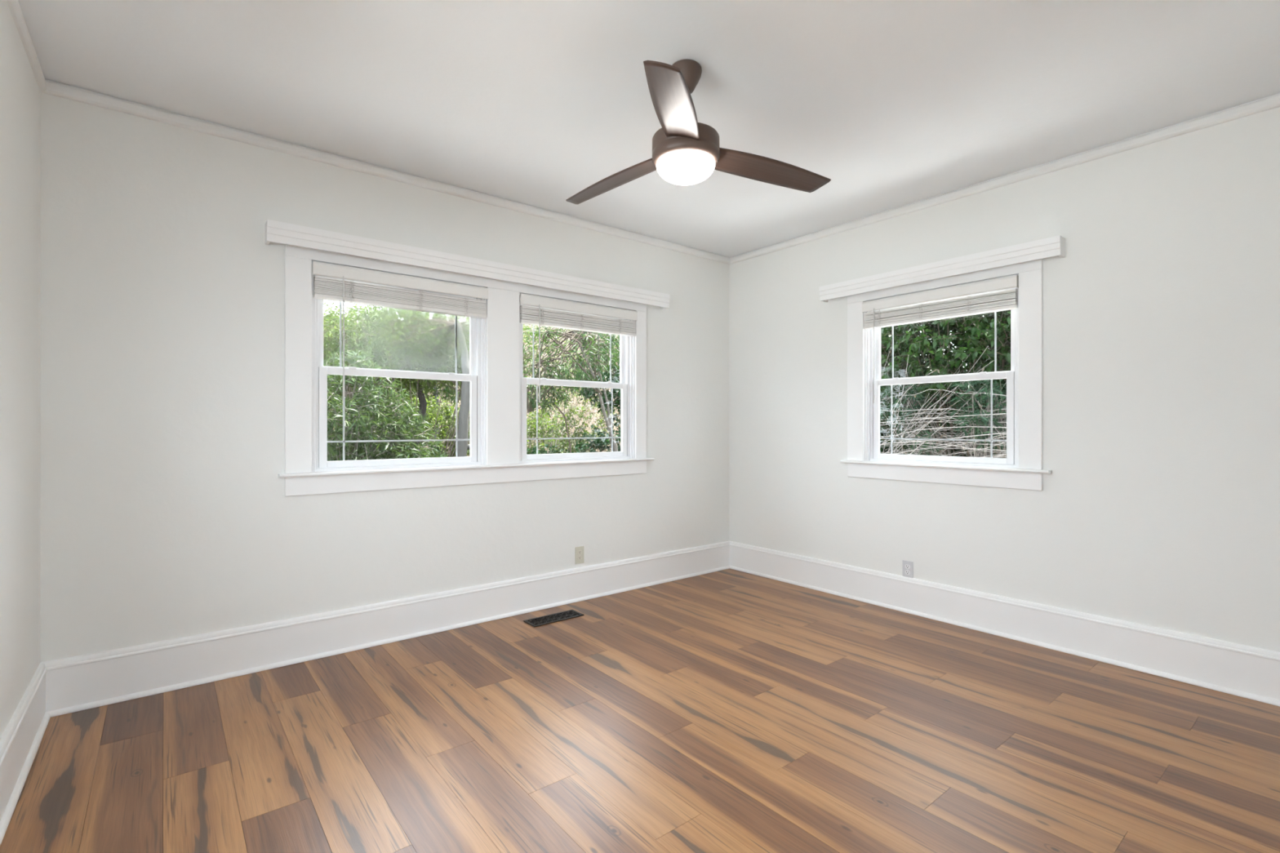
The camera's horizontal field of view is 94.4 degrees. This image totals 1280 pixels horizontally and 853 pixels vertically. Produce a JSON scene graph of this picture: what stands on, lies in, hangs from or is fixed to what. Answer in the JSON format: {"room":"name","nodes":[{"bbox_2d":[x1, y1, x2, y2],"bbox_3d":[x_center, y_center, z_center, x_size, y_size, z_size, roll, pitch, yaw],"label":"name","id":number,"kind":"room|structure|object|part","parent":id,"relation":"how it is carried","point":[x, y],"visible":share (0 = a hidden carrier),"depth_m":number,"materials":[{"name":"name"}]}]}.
{"room":"empty bedroom","nodes":[
{"label":"empty bedroom","id":0,"kind":"room"},
{"bbox_2d":[0,0,40,738],"bbox_3d":[-1.294,-0.125,0.823,0.160,2.750,4.300,0,0,-39],"label":"wall","id":1,"kind":"structure","parent":0,"point":[20,91],"depth_m":2.19,"materials":[{"name":"white paint"}]},
{"bbox_2d":[0,662,50,845],"bbox_3d":[-1.219,1.132,0.884,0.034,0.236,4.300,0,0,-39],"label":"baseboard","id":2,"kind":"structure","parent":1,"relation":"attached to","point":[20,741],"depth_m":2.09,"materials":[{"name":"white wood"}]},
{"bbox_2d":[6,0,46,92],"bbox_3d":[-1.224,-1.464,0.879,0.020,0.053,4.300,0,0,-39],"label":"trim","id":3,"kind":"structure","parent":1,"relation":"attached to","point":[14,6],"depth_m":2.23,"materials":[{"name":"white wood"}]},
{"bbox_2d":[40,79,729,662],"bbox_3d":[-0.942,-0.125,3.966,4.647,2.750,0.160,0,0,-39],"label":"wall","id":4,"kind":"structure","parent":0,"point":[166,513],"depth_m":3.00,"materials":[{"name":"white paint"}]},
{"bbox_2d":[40,541,729,717],"bbox_3d":[-0.881,1.132,3.890,4.327,0.236,0.034,0,0,-39],"label":"baseboard","id":5,"kind":"structure","parent":4,"relation":"attached to","point":[77,683],"depth_m":3.23,"materials":[{"name":"white wood"}]},
{"bbox_2d":[41,80,729,264],"bbox_3d":[-0.885,-1.464,3.896,4.327,0.053,0.020,0,0,-39],"label":"trim","id":6,"kind":"structure","parent":4,"relation":"attached to","point":[52,88],"depth_m":3.24,"materials":[{"name":"white wood"}]},
{"bbox_2d":[311,260,485,472],"bbox_3d":[-1.445,-0.302,3.588,1.060,1.185,0.200,0,0,-39],"label":"window","id":7,"kind":"structure","parent":4,"relation":"in","point":[424,336],"depth_m":3.59,"materials":[{"name":"white plastic"}]},
{"bbox_3d":[-1.435,-0.576,3.575,0.940,0.548,0.024,0,0,-39],"label":"sash","id":8,"kind":"part","parent":7,"relation":"part of","materials":[{"name":"white plastic"}]},
{"bbox_3d":[-1.411,-0.055,3.546,0.913,0.566,0.032,0,0,-39],"label":"sash","id":9,"kind":"part","parent":7,"relation":"part of","materials":[{"name":"white plastic"}]},
{"bbox_2d":[339,302,457,373],"bbox_3d":[-1.438,-0.574,3.579,0.854,0.472,0.004,0,0,-39],"label":"grille","id":10,"kind":"object","parent":7,"relation":"attached to","point":[424,336],"depth_m":3.64,"materials":[{"name":"white plastic"}]},
{"bbox_2d":[327,375,470,460],"bbox_3d":[-1.417,-0.049,3.553,0.831,0.486,0.004,0,0,-39],"label":"grille","id":11,"kind":"object","parent":7,"relation":"attached to","point":[425,377],"depth_m":3.61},
{"bbox_2d":[312,261,488,396],"bbox_3d":[-1.376,-0.524,3.502,0.996,0.723,0.076,0,0,-39],"label":"window blind","id":12,"kind":"object","parent":7,"relation":"attached to","point":[324,288],"visible":1,"depth_m":3.43,"materials":[{"name":"plastic"}]},
{"bbox_3d":[-1.605,-0.748,3.297,0.024,0.120,0.025,0,0,-39],"label":"ladder cord","id":13,"kind":"part","parent":12,"relation":"part of","materials":[{"name":"white fabric"}]},
{"bbox_3d":[-1.381,-0.706,3.507,0.982,0.020,0.058,0,0,-39],"label":"rail","id":14,"kind":"part","parent":12,"relation":"part of","materials":[{"name":"white plastic"}]},
{"bbox_3d":[-1.308,-0.748,3.535,0.025,0.120,0.025,0,0,-39],"label":"ladder cord","id":15,"kind":"part","parent":12,"relation":"part of","materials":[{"name":"white fabric"}]},
{"bbox_3d":[-1.090,-0.748,3.711,0.025,0.120,0.025,0,0,-39],"label":"ladder cord","id":16,"kind":"part","parent":12,"relation":"part of","materials":[{"name":"white fabric"}]},
{"bbox_3d":[-1.434,-0.574,3.574,0.866,0.480,0.005,0,0,-39],"label":"pane","id":17,"kind":"part","parent":7,"relation":"part of","materials":[{"name":"clear glass"}]},
{"bbox_2d":[278,244,654,496],"bbox_3d":[-0.899,-0.338,3.885,2.531,1.408,0.090,0,0,-39],"label":"trim","id":18,"kind":"structure","parent":4,"relation":"attached to","point":[503,465],"depth_m":3.77,"materials":[{"name":"white wood"}]},
{"bbox_3d":[-1.815,-0.325,3.150,0.125,1.143,0.020,0,0,-39],"label":"casing","id":19,"kind":"part","parent":18,"relation":"part of","materials":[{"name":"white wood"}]},
{"bbox_3d":[-0.909,-0.969,3.877,2.449,0.147,0.020,0,0,-39],"label":"head casing","id":20,"kind":"part","parent":18,"relation":"part of","materials":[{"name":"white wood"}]},
{"bbox_3d":[-0.897,-0.325,3.887,0.229,1.143,0.020,0,0,-39],"label":"mullion casing","id":21,"kind":"part","parent":18,"relation":"part of","materials":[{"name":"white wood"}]},
{"bbox_3d":[0.005,-0.325,4.611,0.105,1.143,0.020,0,0,-39],"label":"casing","id":22,"kind":"part","parent":18,"relation":"part of","materials":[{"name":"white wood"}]},
{"bbox_2d":[265,219,670,309],"bbox_3d":[-0.851,-0.994,3.878,2.716,0.105,0.090,0,0,-39],"label":"crown molding","id":23,"kind":"structure","parent":4,"relation":"attached to","point":[277,232],"depth_m":3.57,"materials":[{"name":"white wood"}]},
{"bbox_2d":[519,293,634,463],"bbox_3d":[-0.491,-0.302,4.354,1.050,1.185,0.200,0,0,-39],"label":"window","id":24,"kind":"structure","parent":4,"relation":"in","point":[626,384],"depth_m":4.41,"materials":[{"name":"white plastic"}]},
{"bbox_2d":[533,324,611,382],"bbox_3d":[-0.484,-0.574,4.346,0.844,0.472,0.004,0,0,-39],"label":"grille","id":25,"kind":"object","parent":24,"relation":"attached to","point":[533,325],"depth_m":4.26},
{"bbox_3d":[-0.481,-0.576,4.342,0.930,0.548,0.024,0,0,-39],"label":"sash","id":26,"kind":"part","parent":24,"relation":"part of","materials":[{"name":"clear glass"}]},
{"bbox_2d":[526,384,621,453],"bbox_3d":[-0.463,-0.049,4.319,0.821,0.486,0.004,0,0,-39],"label":"grille","id":27,"kind":"object","parent":24,"relation":"attached to","point":[606,386],"depth_m":4.38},
{"bbox_3d":[-0.457,-0.055,4.312,0.903,0.566,0.032,0,0,-39],"label":"sash","id":28,"kind":"part","parent":24,"relation":"part of","materials":[{"name":"white plastic"}]},
{"bbox_2d":[519,293,637,402],"bbox_3d":[-0.422,-0.524,4.268,0.986,0.723,0.076,0,0,-39],"label":"window blind","id":29,"kind":"object","parent":24,"relation":"attached to","point":[529,315],"visible":0.97,"depth_m":4.20,"materials":[{"name":"plastic"}]},
{"bbox_3d":[-0.426,-0.706,4.274,0.972,0.020,0.058,0,0,-39],"label":"rail","id":30,"kind":"part","parent":29,"relation":"part of","materials":[{"name":"white plastic"}]},
{"bbox_2d":[575,546,583,564],"bbox_3d":[-0.434,0.925,4.266,0.074,0.122,0.008,0,0,-39],"label":"wall outlet","id":31,"kind":"object","parent":4,"relation":"attached to","point":[579,550],"visible":1,"depth_m":4.26,"materials":[{"name":"beige plastic"}]},
{"bbox_2d":[0,568,1279,852],"bbox_3d":[0.455,1.325,2.228,4.327,0.150,4.300,0,0,-39],"label":"floor","id":32,"kind":"structure","parent":0,"point":[728,710],"depth_m":2.30,"materials":[{"name":"laminate"}]},
{"bbox_2d":[523,609,584,626],"bbox_3d":[-0.559,1.247,3.862,0.371,0.006,0.146,0,0,-39],"label":"floor vent","id":33,"kind":"object","parent":32,"relation":"in","point":[548,619],"visible":1,"depth_m":3.85,"materials":[{"name":"black metal"}]},
{"bbox_2d":[17,0,1279,257],"bbox_3d":[0.455,-1.560,2.228,4.647,0.120,4.620,0,0,-39],"label":"ceiling","id":34,"kind":"structure","parent":0,"point":[535,103],"depth_m":2.58,"materials":[{"name":"white paint"}]},
{"bbox_2d":[565,58,831,204],"bbox_3d":[0.159,-1.262,2.593,1.216,0.475,1.165,0,0,-39],"label":"ceiling fan","id":35,"kind":"object","parent":34,"relation":"hanging from","point":[686,151],"visible":1,"depth_m":2.42,"materials":[{"name":"brown wood"}]},
{"bbox_3d":[-0.117,-1.126,2.732,0.596,0.071,0.149,0,0,39],"label":"blade","id":36,"kind":"part","parent":35,"relation":"part of","materials":[{"name":"brown wood"}]},
{"bbox_3d":[0.119,-1.126,2.089,0.149,0.071,0.596,0,0,10],"label":"blade","id":37,"kind":"part","parent":35,"relation":"part of","materials":[{"name":"brown wood"}]},
{"bbox_3d":[0.564,-1.126,2.620,0.596,0.071,0.149,0,0,-21],"label":"blade","id":38,"kind":"part","parent":35,"relation":"part of","materials":[{"name":"brown wood"}]},
{"bbox_2d":[729,93,1279,652],"bbox_3d":[2.204,-0.125,3.632,0.160,2.750,4.300,0,0,-39],"label":"wall","id":39,"kind":"structure","parent":0,"point":[1158,505],"depth_m":3.19,"materials":[{"name":"white paint"}]},
{"bbox_2d":[902,560,913,577],"bbox_3d":[1.805,0.964,3.995,0.008,0.114,0.074,0,0,-39],"label":"wall outlet","id":40,"kind":"object","parent":39,"relation":"attached to","point":[907,566],"visible":1,"depth_m":3.99,"materials":[{"name":"grey plastic"}]},
{"bbox_2d":[864,274,1018,468],"bbox_3d":[1.996,-0.302,3.924,0.200,1.185,1.047,0,0,-39],"label":"window","id":41,"kind":"structure","parent":39,"relation":"in","point":[872,411],"depth_m":3.88,"materials":[{"name":"white plastic"}]},
{"bbox_2d":[862,275,1018,403],"bbox_3d":[1.910,-0.524,3.855,0.076,0.723,0.983,0,0,-39],"label":"window blind","id":42,"kind":"object","parent":41,"relation":"attached to","point":[1007,300],"visible":0.98,"depth_m":3.79,"materials":[{"name":"plastic"}]},
{"bbox_3d":[1.915,-0.706,3.859,0.058,0.020,0.969,0,0,-39],"label":"rail","id":43,"kind":"part","parent":42,"relation":"part of","materials":[{"name":"white plastic"}]},
{"bbox_3d":[2.040,-0.748,3.667,0.024,0.120,0.024,0,0,-39],"label":"ladder cord","id":44,"kind":"part","parent":42,"relation":"part of","materials":[{"name":"white fabric"}]},
{"bbox_2d":[880,379,1006,457],"bbox_3d":[1.961,-0.049,3.896,0.004,0.486,0.818,0,0,-39],"label":"grille","id":45,"kind":"object","parent":41,"relation":"attached to","point":[913,381],"depth_m":3.95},
{"bbox_3d":[1.954,-0.055,3.890,0.032,0.566,0.900,0,0,-39],"label":"sash","id":46,"kind":"part","parent":41,"relation":"part of","materials":[{"name":"white plastic"}]},
{"bbox_2d":[892,311,996,378],"bbox_3d":[1.988,-0.574,3.917,0.004,0.472,0.841,0,0,-39],"label":"grille","id":47,"kind":"object","parent":41,"relation":"attached to","point":[995,313],"depth_m":3.67,"materials":[{"name":"white plastic"}]},
{"bbox_3d":[1.983,-0.576,3.914,0.024,0.548,0.927,0,0,-39],"label":"sash","id":48,"kind":"part","parent":41,"relation":"part of","materials":[{"name":"white plastic"}]},
{"bbox_2d":[819,235,1065,302],"bbox_3d":[1.855,-0.994,3.867,0.090,0.105,1.527,0,0,-39],"label":"crown molding","id":49,"kind":"structure","parent":39,"relation":"attached to","point":[1052,246],"depth_m":3.69,"materials":[{"name":"white wood"}]},
{"bbox_2d":[840,258,1051,490],"bbox_3d":[1.910,-0.338,3.855,0.090,1.408,1.309,0,0,-39],"label":"trim","id":50,"kind":"structure","parent":39,"relation":"attached to","point":[1028,476],"depth_m":3.59,"materials":[{"name":"white wood"}]},
{"bbox_3d":[1.562,-0.325,4.289,0.020,1.143,0.126,0,0,-39],"label":"casing","id":51,"kind":"part","parent":50,"relation":"part of","materials":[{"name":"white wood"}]},
{"bbox_3d":[1.907,-0.969,3.858,0.020,0.147,1.231,0,0,-39],"label":"head casing","id":52,"kind":"part","parent":50,"relation":"part of","materials":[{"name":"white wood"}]},
{"bbox_3d":[2.256,-0.325,3.424,0.020,1.143,0.118,0,0,-39],"label":"casing","id":53,"kind":"part","parent":50,"relation":"part of","materials":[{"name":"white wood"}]},
{"bbox_2d":[729,541,1279,706],"bbox_3d":[2.128,1.132,3.572,0.034,0.236,4.300,0,0,-39],"label":"baseboard","id":54,"kind":"structure","parent":39,"relation":"attached to","point":[1252,673],"depth_m":3.35,"materials":[{"name":"white wood"}]},
{"bbox_2d":[729,93,1279,264],"bbox_3d":[2.134,-1.464,3.576,0.020,0.053,4.300,0,0,-39],"label":"trim","id":55,"kind":"structure","parent":39,"relation":"attached to","point":[1273,102],"depth_m":3.35,"materials":[{"name":"white wood"}]},
{"label":"outside","id":56,"kind":"structure","parent":0,"visible":0},
{"bbox_2d":[324,319,973,460],"bbox_3d":[-1.875,-2.715,13.375,38.000,9.489,44.000,0,0,-39],"label":"hillside","id":57,"kind":"structure","parent":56,"point":[597,415],"depth_m":18.98,"materials":[{"name":"plant"}]},
{"bbox_2d":[323,304,426,461],"bbox_3d":[-4.504,-0.243,8.807,1.664,3.317,2.829,0,0,35],"label":"shrub","id":58,"kind":"object","parent":57,"relation":"on","point":[327,344],"visible":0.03,"depth_m":8.78,"materials":[{"name":"green plant"}]},
{"bbox_2d":[323,342,448,461],"bbox_3d":[-3.314,0.456,6.977,2.162,2.892,1.414,0,0,-44],"label":"shrub","id":59,"kind":"object","parent":57,"relation":"on","point":[400,427],"visible":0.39,"depth_m":6.91,"materials":[{"name":"green plant"}]},
{"bbox_2d":[323,303,459,439],"bbox_3d":[-6.028,-0.821,11.563,5.422,3.351,2.322,0,0,-43],"label":"tree","id":60,"kind":"object","parent":57,"relation":"on","point":[413,389],"visible":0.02,"depth_m":12.09,"materials":[{"name":"green plant"}]},
{"bbox_2d":[323,300,469,456],"bbox_3d":[-3.655,-0.119,8.650,2.679,3.841,1.957,0,0,-39],"label":"tree","id":61,"kind":"object","parent":57,"relation":"on","point":[423,403],"visible":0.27,"depth_m":8.16,"materials":[{"name":"green plant"}]},
{"bbox_2d":[357,394,470,458],"bbox_3d":[-3.982,0.280,10.672,2.120,1.771,1.433,0,0,-42],"label":"shrub","id":62,"kind":"object","parent":57,"relation":"on","point":[442,419],"visible":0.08,"depth_m":10.61,"materials":[{"name":"green plant"}]},
{"bbox_2d":[362,304,469,439],"bbox_3d":[-4.273,-1.080,12.180,2.514,3.804,2.339,0,0,-6],"label":"tree","id":63,"kind":"object","parent":57,"relation":"on","point":[450,392],"visible":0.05,"depth_m":12.29,"materials":[{"name":"green plant"}]},
{"bbox_2d":[395,443,450,458],"bbox_3d":[-2.629,0.992,6.839,1.106,1.601,1.669,0,0,36],"label":"shrub","id":64,"kind":"object","parent":57,"relation":"on","point":[408,455],"visible":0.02,"depth_m":6.96,"materials":[{"name":"green plant"}]},
{"bbox_2d":[324,305,531,457],"bbox_3d":[-2.997,0.048,8.775,3.036,4.004,1.707,0,0,-39],"label":"tree","id":65,"kind":"object","parent":57,"relation":"on","point":[463,429],"visible":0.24,"depth_m":8.29,"materials":[{"name":"green plant"}]},
{"bbox_2d":[327,381,620,458],"bbox_3d":[-5.160,-0.057,14.265,14.311,3.672,10.833,0,0,-39],"label":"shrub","id":66,"kind":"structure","parent":57,"relation":"on","point":[571,406],"depth_m":18.02,"materials":[{"name":"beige plant"}]},
{"bbox_2d":[385,316,582,424],"bbox_3d":[-4.022,-1.560,15.149,5.464,3.274,2.287,0,0,-42],"label":"shrub","id":67,"kind":"object","parent":57,"relation":"on","point":[524,328],"visible":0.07,"depth_m":15.90,"materials":[{"name":"green plant"}]},
{"bbox_2d":[443,386,617,455],"bbox_3d":[-1.668,0.264,11.088,3.719,2.564,2.329,0,0,-39],"label":"shrub","id":68,"kind":"object","parent":57,"relation":"on","point":[551,428],"visible":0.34,"depth_m":10.89,"materials":[{"name":"green plant"}]},
{"bbox_2d":[523,324,619,453],"bbox_3d":[-0.962,-0.080,9.165,1.564,4.038,2.801,0,0,31],"label":"tree","id":69,"kind":"object","parent":57,"relation":"on","point":[579,336],"visible":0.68,"depth_m":8.81,"materials":[{"name":"green plant"}]},
{"bbox_2d":[526,424,620,454],"bbox_3d":[-0.954,0.889,9.781,3.351,1.820,1.217,0,0,-39],"label":"shrub","id":70,"kind":"object","parent":57,"relation":"on","point":[600,443],"visible":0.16,"depth_m":9.96,"materials":[{"name":"green plant"}]},
{"bbox_2d":[569,333,620,429],"bbox_3d":[-0.230,-0.098,11.316,2.558,3.867,1.626,0,0,-45],"label":"tree","id":71,"kind":"object","parent":57,"relation":"on","point":[606,378],"visible":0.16,"depth_m":10.85,"materials":[{"name":"green plant"}]},
{"bbox_2d":[885,314,991,454],"bbox_3d":[5.173,-0.497,9.860,1.715,4.966,7.591,0,0,-39],"label":"shrub","id":72,"kind":"object","parent":57,"relation":"on","point":[991,314],"visible":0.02,"depth_m":9.66,"materials":[{"name":"green plant"}]},
{"bbox_2d":[880,368,1006,457],"bbox_3d":[3.357,0.610,6.603,0.893,2.453,1.737,0,0,-26],"label":"shrub","id":73,"kind":"object","parent":57,"relation":"on","point":[970,384],"visible":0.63,"depth_m":6.21,"materials":[{"name":"green plant"}]},
{"bbox_2d":[880,337,1008,457],"bbox_3d":[3.276,0.136,6.684,1.465,2.350,4.082,0,0,-39],"label":"shrub","id":74,"kind":"object","parent":57,"relation":"on","point":[940,408],"visible":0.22,"depth_m":6.46,"materials":[{"name":"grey plant"}]},
{"bbox_2d":[880,310,1010,457],"bbox_3d":[3.897,-0.100,6.622,1.645,3.907,3.531,0,0,-37],"label":"tree","id":75,"kind":"object","parent":57,"relation":"on","point":[983,327],"visible":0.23,"depth_m":6.61,"materials":[{"name":"green plant"}]},
{"bbox_2d":[880,313,1010,457],"bbox_3d":[4.266,-1.010,7.907,2.175,6.248,5.578,0,0,-36],"label":"shrub","id":76,"kind":"object","parent":57,"relation":"on","point":[953,328],"visible":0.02,"depth_m":7.59,"materials":[{"name":"green plant"}]}
]}

